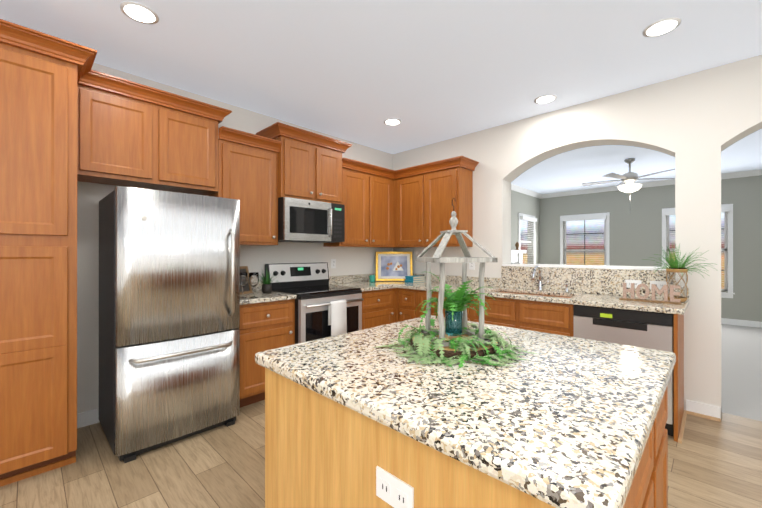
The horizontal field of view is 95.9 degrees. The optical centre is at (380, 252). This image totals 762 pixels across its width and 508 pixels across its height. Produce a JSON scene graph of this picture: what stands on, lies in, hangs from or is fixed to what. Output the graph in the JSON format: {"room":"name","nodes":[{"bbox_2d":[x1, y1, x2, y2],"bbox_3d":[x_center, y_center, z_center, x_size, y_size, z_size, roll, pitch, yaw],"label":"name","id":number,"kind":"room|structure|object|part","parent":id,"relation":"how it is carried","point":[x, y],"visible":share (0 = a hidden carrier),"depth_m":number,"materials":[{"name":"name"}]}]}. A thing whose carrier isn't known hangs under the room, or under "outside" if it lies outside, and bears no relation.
{"room":"kitchen","nodes":[
{"label":"kitchen","id":0,"kind":"room"},
{"bbox_2d":[77,63,392,413],"bbox_3d":[-1.814,-0.075,3.107,0.140,2.750,6.040,0,0,44],"label":"wall","id":1,"kind":"structure","parent":0,"point":[349,260],"depth_m":2.90,"materials":[{"name":"white paint"}]},
{"bbox_2d":[77,408,99,427],"bbox_3d":[-1.957,1.248,2.847,0.014,0.105,0.930,0,0,44],"label":"baseboard","id":2,"kind":"structure","parent":1,"relation":"attached to","point":[87,418],"depth_m":2.59,"materials":[{"name":"white"}]},
{"bbox_2d":[80,67,159,189],"bbox_3d":[-2.004,-0.882,2.576,0.325,0.702,0.469,0,0,44],"label":"upper cabinet","id":3,"kind":"object","parent":1,"relation":"attached to","point":[120,119],"depth_m":2.48,"materials":[{"name":"brown wood"}]},
{"bbox_2d":[152,91,219,194],"bbox_3d":[-1.677,-0.881,2.913,0.325,0.702,0.469,0,0,44],"label":"upper cabinet","id":4,"kind":"object","parent":1,"relation":"attached to","point":[189,141],"depth_m":2.81,"materials":[{"name":"brown wood"}]},
{"bbox_2d":[204,127,279,245],"bbox_3d":[-1.315,-0.576,3.285,0.325,1.003,0.567,0,0,44],"label":"upper cabinet","id":5,"kind":"object","parent":1,"relation":"attached to","point":[249,164],"depth_m":3.19,"materials":[{"name":"brown wood"}]},
{"bbox_2d":[251,280,262,290],"bbox_3d":[-1.424,0.337,3.390,0.020,0.100,0.567,0,0,44],"label":"backsplash","id":6,"kind":"structure","parent":1,"relation":"attached to","point":[258,287],"depth_m":3.54,"materials":[{"name":"beige stone"}]},
{"bbox_2d":[264,123,343,204],"bbox_3d":[-0.829,-0.887,3.746,0.380,0.687,0.768,0,0,44],"label":"upper cabinet","id":7,"kind":"object","parent":1,"relation":"attached to","point":[311,166],"depth_m":3.56,"materials":[{"name":"brown wood"}]},
{"bbox_2d":[278,197,344,242],"bbox_3d":[-0.801,-0.329,3.719,0.452,0.427,0.752,0,0,44],"label":"microwave","id":8,"kind":"object","parent":7,"relation":"attached to","point":[304,221],"visible":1,"depth_m":3.54,"materials":[{"name":"silver metal"}]},
{"bbox_2d":[331,259,335,267],"bbox_3d":[-0.588,0.136,4.261,0.008,0.116,0.072,0,0,44],"label":"outlet","id":9,"kind":"object","parent":1,"relation":"attached to","point":[333,263],"visible":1,"depth_m":4.26,"materials":[{"name":"white plastic"}]},
{"bbox_2d":[324,159,391,246],"bbox_3d":[-0.265,-0.575,4.366,0.325,1.003,0.845,0,0,44],"label":"upper cabinet","id":10,"kind":"object","parent":1,"relation":"attached to","point":[367,188],"depth_m":4.22,"materials":[{"name":"brown wood"}]},
{"bbox_2d":[369,275,374,281],"bbox_3d":[-0.116,0.341,4.524,0.076,0.092,0.076,0,0,44],"label":"candle","id":11,"kind":"object","parent":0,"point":[371,278],"visible":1,"depth_m":4.49,"materials":[{"name":"teal wax"}]},
{"bbox_2d":[0,400,761,507],"bbox_3d":[0.159,1.347,1.160,6.200,0.100,6.000,0,0,44],"label":"floor","id":12,"kind":"structure","parent":0,"point":[714,464],"depth_m":2.03,"materials":[{"name":"beige wood"}]},
{"bbox_2d":[0,19,79,486],"bbox_3d":[-2.325,0.033,2.026,0.630,2.532,0.758,0,0,44],"label":"tall cabinet","id":13,"kind":"object","parent":12,"relation":"on","point":[68,117],"depth_m":1.96,"materials":[{"name":"brown wood"}]},
{"bbox_3d":[-0.825,-1.109,3.031,1.382,0.246,4.288,0,0,44],"label":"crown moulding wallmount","id":14,"kind":"part","parent":13,"relation":"part of","materials":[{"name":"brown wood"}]},
{"bbox_2d":[99,186,239,462],"bbox_3d":[-1.587,0.442,2.600,0.819,1.715,0.760,0,0,44],"label":"refrigerator","id":15,"kind":"object","parent":12,"relation":"on","point":[169,317],"visible":1,"depth_m":2.30,"materials":[{"name":"silver metal"}]},
{"bbox_2d":[239,299,294,407],"bbox_3d":[-1.205,0.862,3.176,0.628,0.876,0.567,0,0,44],"label":"base cabinet","id":16,"kind":"object","parent":12,"relation":"on","point":[263,326],"depth_m":2.92,"materials":[{"name":"brown wood"}]},
{"bbox_2d":[240,291,295,306],"bbox_3d":[-1.199,0.405,3.171,0.647,0.037,0.567,0,0,44],"label":"countertop","id":17,"kind":"structure","parent":16,"relation":"on","point":[273,297],"depth_m":3.03,"materials":[{"name":"beige stone"}]},
{"bbox_2d":[240,266,252,294],"bbox_3d":[-1.291,0.255,3.166,0.100,0.257,0.190,0,0,25],"label":"photo frame","id":18,"kind":"object","parent":17,"relation":"on","point":[247,288],"visible":0.33,"depth_m":3.20,"materials":[{"name":"brown wood"}]},
{"bbox_2d":[240,272,258,297],"bbox_3d":[-1.136,0.277,2.943,0.176,0.215,0.084,0,0,-5],"label":"glasses","id":19,"kind":"object","parent":17,"relation":"on","point":[253,279],"visible":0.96,"depth_m":2.92,"materials":[{"name":"clear glass"}]},
{"bbox_2d":[259,269,279,292],"bbox_3d":[-1.107,0.263,3.316,0.332,0.244,0.273,0,0,44],"label":"grass plant","id":20,"kind":"object","parent":17,"relation":"on","point":[266,286],"visible":0.92,"depth_m":3.28,"materials":[{"name":"green plant"}]},
{"bbox_2d":[265,262,363,343],"bbox_3d":[-0.677,0.708,3.595,0.748,1.185,0.762,0,0,44],"label":"range","id":21,"kind":"object","parent":12,"relation":"on","point":[324,308],"visible":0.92,"depth_m":3.43,"materials":[{"name":"silver metal"}]},
{"bbox_2d":[328,300,346,335],"bbox_3d":[-0.423,0.684,3.358,0.053,0.432,0.190,0,0,44],"label":"towel","id":22,"kind":"object","parent":21,"relation":"hanging from","point":[337,309],"depth_m":3.34,"materials":[{"name":"white fabric"}]},
{"bbox_2d":[362,291,395,329],"bbox_3d":[-0.275,0.864,4.133,0.628,0.876,0.560,0,0,44],"label":"base cabinet","id":23,"kind":"object","parent":12,"relation":"on","point":[377,310],"depth_m":3.94,"materials":[{"name":"brown wood"}]},
{"bbox_2d":[396,295,415,321],"bbox_3d":[0.508,0.864,4.281,0.327,0.876,0.628,0,0,44],"label":"base cabinet","id":24,"kind":"object","parent":12,"relation":"on","point":[405,308],"depth_m":4.07,"materials":[{"name":"brown wood"}]},
{"bbox_2d":[416,299,467,320],"bbox_3d":[0.877,0.863,3.923,0.701,0.876,0.628,0,0,44],"label":"base cabinet","id":25,"kind":"object","parent":12,"relation":"on","point":[418,314],"depth_m":3.89,"materials":[{"name":"brown wood"}]},
{"bbox_2d":[255,315,675,507],"bbox_3d":[0.325,0.841,1.325,1.167,0.914,1.138,0,0,44],"label":"kitchen island","id":26,"kind":"object","parent":12,"relation":"on","point":[355,419],"visible":0.94,"depth_m":0.94,"materials":[{"name":"beige stone"}]},
{"bbox_2d":[376,466,413,507],"bbox_3d":[0.032,0.592,0.851,0.120,0.074,0.008,0,0,44],"label":"outlet","id":27,"kind":"object","parent":26,"relation":"attached to","point":[393,489],"depth_m":0.85,"materials":[{"name":"white plastic"}]},
{"bbox_2d":[373,198,535,368],"bbox_3d":[0.304,0.079,1.407,0.591,0.607,0.613,0,0,44],"label":"centerpiece","id":28,"kind":"object","parent":26,"relation":"on","point":[455,337],"visible":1,"depth_m":1.33,"materials":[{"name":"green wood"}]},
{"bbox_3d":[0.297,0.285,1.404,0.072,0.100,0.072,0,0,44],"label":"glass","id":29,"kind":"part","parent":28,"relation":"part of","materials":[{"name":"teal glass"}]},
{"bbox_2d":[468,307,567,335],"bbox_3d":[1.447,0.862,3.369,0.889,0.876,0.628,0,0,44],"label":"base cabinet","id":30,"kind":"object","parent":12,"relation":"on","point":[553,324],"depth_m":3.09,"materials":[{"name":"brown wood"}]},
{"bbox_2d":[573,305,673,435],"bbox_3d":[1.985,0.864,2.789,0.622,0.872,0.560,0,0,44],"label":"dishwasher","id":31,"kind":"object","parent":12,"relation":"on","point":[648,330],"visible":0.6,"depth_m":2.54,"materials":[{"name":"silver metal"}]},
{"bbox_2d":[568,319,683,441],"bbox_3d":[2.011,0.862,2.822,0.683,0.876,0.628,0,0,44],"label":"base cabinet","id":32,"kind":"object","parent":12,"relation":"on","point":[678,335],"depth_m":2.47,"materials":[{"name":"brown wood"}]},
{"bbox_2d":[364,291,679,330],"bbox_3d":[0.902,0.405,3.471,3.244,0.037,1.248,0,0,44],"label":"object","id":33,"kind":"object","parent":32,"relation":"on","point":[365,292],"depth_m":3.17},
{"bbox_2d":[376,252,412,280],"bbox_3d":[0.179,0.185,4.700,0.500,0.399,0.088,0,0,-1],"label":"framed painting","id":34,"kind":"object","parent":33,"relation":"on","point":[393,266],"visible":0.96,"depth_m":4.70,"materials":[{"name":"gold metal"}]},
{"bbox_2d":[405,275,425,282],"bbox_3d":[0.453,0.348,4.554,0.236,0.078,0.169,0,0,-37],"label":"books","id":35,"kind":"object","parent":33,"relation":"on","point":[415,279],"visible":1,"depth_m":4.49,"materials":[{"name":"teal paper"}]},
{"bbox_2d":[531,266,568,291],"bbox_3d":[1.653,0.257,3.374,0.296,0.256,0.242,0,0,44],"label":"faucet","id":36,"kind":"object","parent":33,"relation":"on","point":[540,285],"visible":1,"depth_m":3.49,"materials":[{"name":"silver metal"}]},
{"bbox_2d":[619,283,681,304],"bbox_3d":[2.103,0.315,2.696,0.380,0.139,0.060,0,0,44],"label":"home sign","id":37,"kind":"object","parent":33,"relation":"on","point":[654,287],"visible":1,"depth_m":2.67,"materials":[{"name":"brown wood"}]},
{"bbox_2d":[643,244,716,301],"bbox_3d":[2.301,0.153,2.671,0.452,0.463,0.382,0,0,44],"label":"arrangement","id":38,"kind":"object","parent":33,"relation":"on","point":[676,274],"visible":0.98,"depth_m":2.66,"materials":[{"name":"green plant"}]},
{"bbox_3d":[2.322,0.251,2.699,0.120,0.268,0.120,0,0,44],"label":"glass","id":39,"kind":"part","parent":38,"relation":"part of","materials":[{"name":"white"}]},
{"bbox_2d":[0,0,761,193],"bbox_3d":[1.988,-1.500,3.047,6.200,0.100,11.250,0,0,44],"label":"ceiling","id":40,"kind":"structure","parent":0,"point":[426,72],"depth_m":2.53,"materials":[{"name":"white paint"}]},
{"bbox_2d":[120,1,158,23],"bbox_3d":[-1.459,-1.448,2.081,0.196,0.006,0.196,0,0,44],"label":"recessed light","id":41,"kind":"object","parent":40,"relation":"in","point":[139,12],"visible":1,"depth_m":2.07,"materials":[{"name":"white"}]},
{"bbox_2d":[384,118,400,124],"bbox_3d":[0.128,-1.445,3.801,0.196,0.006,0.196,0,0,44],"label":"recessed light","id":42,"kind":"object","parent":40,"relation":"in","point":[392,121],"visible":1,"depth_m":3.78,"materials":[{"name":"white"}]},
{"bbox_2d":[534,94,556,103],"bbox_3d":[1.551,-1.446,3.242,0.196,0.006,0.196,0,0,44],"label":"recessed light","id":43,"kind":"object","parent":40,"relation":"in","point":[545,99],"visible":1,"depth_m":3.24,"materials":[{"name":"white"}]},
{"bbox_2d":[581,158,674,212],"bbox_3d":[3.812,-1.027,5.346,1.230,0.840,1.260,0,0,44],"label":"ceiling fan","id":44,"kind":"object","parent":40,"relation":"hanging from","point":[628,180],"visible":1,"depth_m":5.25,"materials":[{"name":"silver metal"}]},
{"bbox_2d":[643,17,681,37],"bbox_3d":[1.806,-1.447,2.213,0.196,0.006,0.196,0,0,44],"label":"recessed light","id":45,"kind":"object","parent":40,"relation":"in","point":[662,27],"visible":1,"depth_m":2.21,"materials":[{"name":"white"}]},
{"bbox_2d":[511,190,539,263],"bbox_3d":[2.195,-0.070,6.846,0.140,2.750,4.910,0,0,44],"label":"wall","id":46,"kind":"structure","parent":0,"point":[524,203],"depth_m":8.08,"materials":[{"name":"grey paint"}]},
{"bbox_2d":[511,250,525,263],"bbox_3d":[2.632,0.626,7.034,0.218,1.360,1.170,0,0,44],"label":"trim","id":47,"kind":"structure","parent":46,"relation":"attached to","point":[516,256],"depth_m":7.18,"materials":[{"name":"white"}]},
{"bbox_2d":[511,183,541,198],"bbox_3d":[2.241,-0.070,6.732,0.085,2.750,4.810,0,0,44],"label":"crown molding","id":48,"kind":"structure","parent":46,"relation":"attached to","point":[514,187],"depth_m":7.79,"materials":[{"name":"white paint"}]},
{"bbox_2d":[518,213,536,263],"bbox_3d":[3.371,-0.266,7.955,0.170,1.235,1.000,0,0,44],"label":"window","id":49,"kind":"structure","parent":46,"relation":"in","point":[527,217],"depth_m":7.89,"materials":[{"name":"white wood"}]},
{"bbox_2d":[393,55,761,409],"bbox_3d":[2.266,-0.075,3.187,5.600,2.750,0.240,0,0,44],"label":"wall","id":50,"kind":"structure","parent":0,"point":[695,124],"depth_m":2.85,"materials":[{"name":"paint"}]},
{"bbox_2d":[396,159,471,246],"bbox_3d":[0.649,-0.575,4.361,0.895,1.003,0.324,0,0,44],"label":"upper cabinet","id":51,"kind":"object","parent":50,"relation":"attached to","point":[425,193],"depth_m":4.16,"materials":[{"name":"brown wood"}]},
{"bbox_2d":[469,262,474,269],"bbox_3d":[1.096,0.146,4.149,0.072,0.116,0.008,0,0,44],"label":"outlet","id":52,"kind":"object","parent":50,"relation":"attached to","point":[471,265],"visible":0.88,"depth_m":4.14,"materials":[{"name":"white plastic"}]},
{"bbox_2d":[329,266,688,326],"bbox_3d":[0.903,0.270,3.472,3.244,0.240,1.251,0,0,44],"label":"countertop","id":53,"kind":"structure","parent":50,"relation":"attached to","point":[594,287],"depth_m":3.30,"materials":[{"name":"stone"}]},
{"bbox_2d":[625,280,641,287],"bbox_3d":[2.218,0.275,3.023,0.116,0.070,0.008,0,0,44],"label":"outlet","id":54,"kind":"object","parent":53,"relation":"attached to","point":[636,282],"visible":0.69,"depth_m":3.02,"materials":[{"name":"white plastic"}]},
{"bbox_2d":[650,281,666,289],"bbox_3d":[2.344,0.275,2.901,0.116,0.070,0.008,0,0,44],"label":"outlet","id":55,"kind":"object","parent":53,"relation":"attached to","point":[659,284],"visible":0.69,"depth_m":2.90,"materials":[{"name":"white plastic"}]},
{"bbox_2d":[502,263,665,269],"bbox_3d":[1.995,0.138,3.461,1.486,0.022,0.264,0,0,44],"label":"trim","id":56,"kind":"structure","parent":50,"relation":"attached to","point":[597,266],"depth_m":3.32,"materials":[{"name":"white"}]},
{"bbox_2d":[678,410,720,443],"bbox_3d":[2.327,1.289,2.502,0.212,0.020,0.626,0,0,44],"label":"trim","id":57,"kind":"structure","parent":50,"relation":"attached to","point":[681,433],"depth_m":2.66,"materials":[{"name":"brown wood"}]},
{"bbox_2d":[540,175,761,321],"bbox_3d":[5.938,-0.070,6.730,5.670,2.750,0.140,0,0,44],"label":"wall","id":58,"kind":"structure","parent":0,"point":[636,236],"depth_m":7.00,"materials":[{"name":"grey paint"}]},
{"bbox_2d":[560,212,609,265],"bbox_3d":[4.652,-0.028,7.881,1.040,1.710,0.170,0,0,44],"label":"window","id":59,"kind":"structure","parent":58,"relation":"in","point":[592,216],"depth_m":7.82,"materials":[{"name":"white"}]},
{"bbox_2d":[542,169,761,327],"bbox_3d":[5.838,-0.070,6.670,5.330,2.750,0.085,0,0,44],"label":"trim","id":60,"kind":"structure","parent":58,"relation":"attached to","point":[757,172],"depth_m":6.79,"materials":[{"name":"white"}]},
{"bbox_2d":[662,204,734,297],"bbox_3d":[6.007,-0.030,6.564,1.040,1.710,0.170,0,0,44],"label":"window","id":61,"kind":"structure","parent":58,"relation":"in","point":[728,261],"depth_m":6.30,"materials":[{"name":"white wood"}]},
{"bbox_2d":[721,324,761,420],"bbox_3d":[4.079,1.353,5.195,6.200,0.100,5.250,0,0,44],"label":"floor carpet","id":62,"kind":"object","parent":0,"point":[741,371],"depth_m":3.77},
{"label":"outside","id":63,"kind":"structure","parent":0,"visible":0},
{"bbox_2d":[520,212,723,288],"bbox_3d":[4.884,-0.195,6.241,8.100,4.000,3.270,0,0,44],"label":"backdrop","id":64,"kind":"structure","parent":63,"point":[589,238],"depth_m":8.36,"materials":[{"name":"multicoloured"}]}
]}

